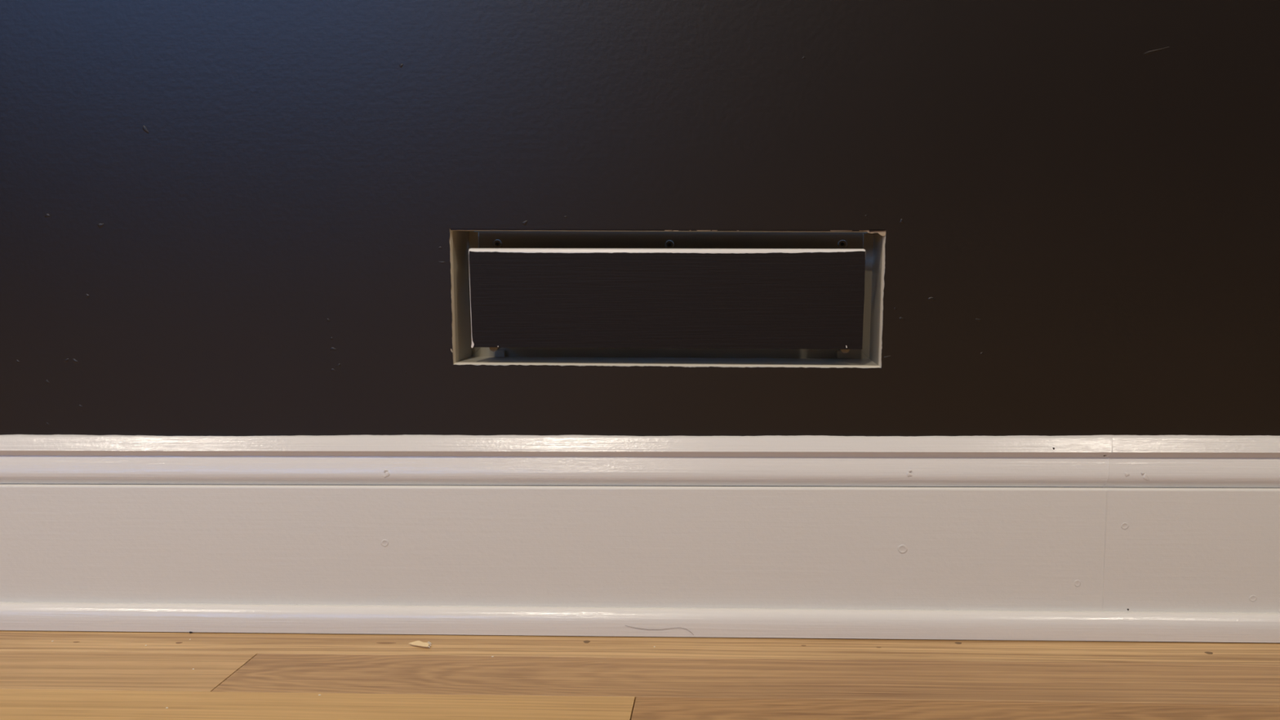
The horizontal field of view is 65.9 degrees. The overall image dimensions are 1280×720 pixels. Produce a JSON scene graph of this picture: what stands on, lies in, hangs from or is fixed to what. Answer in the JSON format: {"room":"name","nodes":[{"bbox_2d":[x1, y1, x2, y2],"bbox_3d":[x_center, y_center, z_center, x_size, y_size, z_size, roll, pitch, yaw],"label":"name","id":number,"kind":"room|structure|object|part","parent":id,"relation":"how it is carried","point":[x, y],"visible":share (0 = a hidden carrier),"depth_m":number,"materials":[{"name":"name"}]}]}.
{"room":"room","nodes":[
{"label":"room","id":0,"kind":"room"},
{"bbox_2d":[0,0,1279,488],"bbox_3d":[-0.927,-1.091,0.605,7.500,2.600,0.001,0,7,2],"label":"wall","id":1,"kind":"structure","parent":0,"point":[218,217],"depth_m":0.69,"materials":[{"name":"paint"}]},
{"bbox_2d":[0,434,1279,643],"bbox_3d":[-0.918,0.129,0.750,7.500,0.144,0.026,0,7,2],"label":"baseboard","id":2,"kind":"structure","parent":1,"relation":"attached to","point":[1120,538],"depth_m":0.71,"materials":[{"name":"white wood"}]},
{"bbox_3d":[-2.166,0.078,0.804,5.002,0.035,0.011,0,7,2],"label":"cap molding","id":3,"kind":"part","parent":2,"relation":"part of","materials":[{"name":"white wood"}]},
{"bbox_3d":[-0.918,0.191,0.751,7.500,0.019,0.012,0,7,2],"label":"shoe molding","id":4,"kind":"part","parent":2,"relation":"part of","materials":[{"name":"white wood"}]},
{"bbox_3d":[1.578,0.069,0.642,2.503,0.035,0.011,0,7,2],"label":"cap molding","id":5,"kind":"part","parent":2,"relation":"part of","materials":[{"name":"white wood"}]},
{"bbox_2d":[449,228,885,368],"bbox_3d":[0.019,-0.047,0.726,0.320,0.112,0.053,0,7,2],"label":"air vent","id":6,"kind":"object","parent":1,"relation":"in","point":[690,298],"visible":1,"depth_m":0.70,"materials":[{"name":"black metal"}]},
{"bbox_3d":[-0.106,-0.012,0.741,0.006,0.006,0.042,0,7,2],"label":"support post","id":7,"kind":"part","parent":6,"relation":"part of","materials":[{"name":"brown metal"}]},
{"bbox_3d":[0.018,-0.044,0.706,0.281,0.072,0.008,0,7,2],"label":"panel","id":8,"kind":"part","parent":6,"relation":"part of","materials":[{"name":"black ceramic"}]},
{"bbox_3d":[0.022,-0.050,0.752,0.309,0.103,0.001,0,7,2],"label":"plate","id":9,"kind":"part","parent":6,"relation":"part of","materials":[{"name":"brown"}]},
{"bbox_3d":[0.148,-0.011,0.730,0.006,0.006,0.042,0,7,2],"label":"support post","id":10,"kind":"part","parent":6,"relation":"part of","materials":[{"name":"brown metal"}]},
{"bbox_2d":[0,630,1279,719],"bbox_3d":[-1.015,0.509,-1.505,7.500,0.030,4.600,0,7,2],"label":"floor","id":11,"kind":"structure","parent":0,"point":[77,675],"depth_m":0.64,"materials":[{"name":"brown wood"}]},
{"bbox_2d":[408,640,431,648],"bbox_3d":[-0.155,0.201,0.696,0.017,0.002,0.010,0,7,2],"label":"wood splinter","id":12,"kind":"object","parent":11,"relation":"on","point":[419,643],"visible":1,"depth_m":0.69,"materials":[{"name":"brown wood"}]}
]}

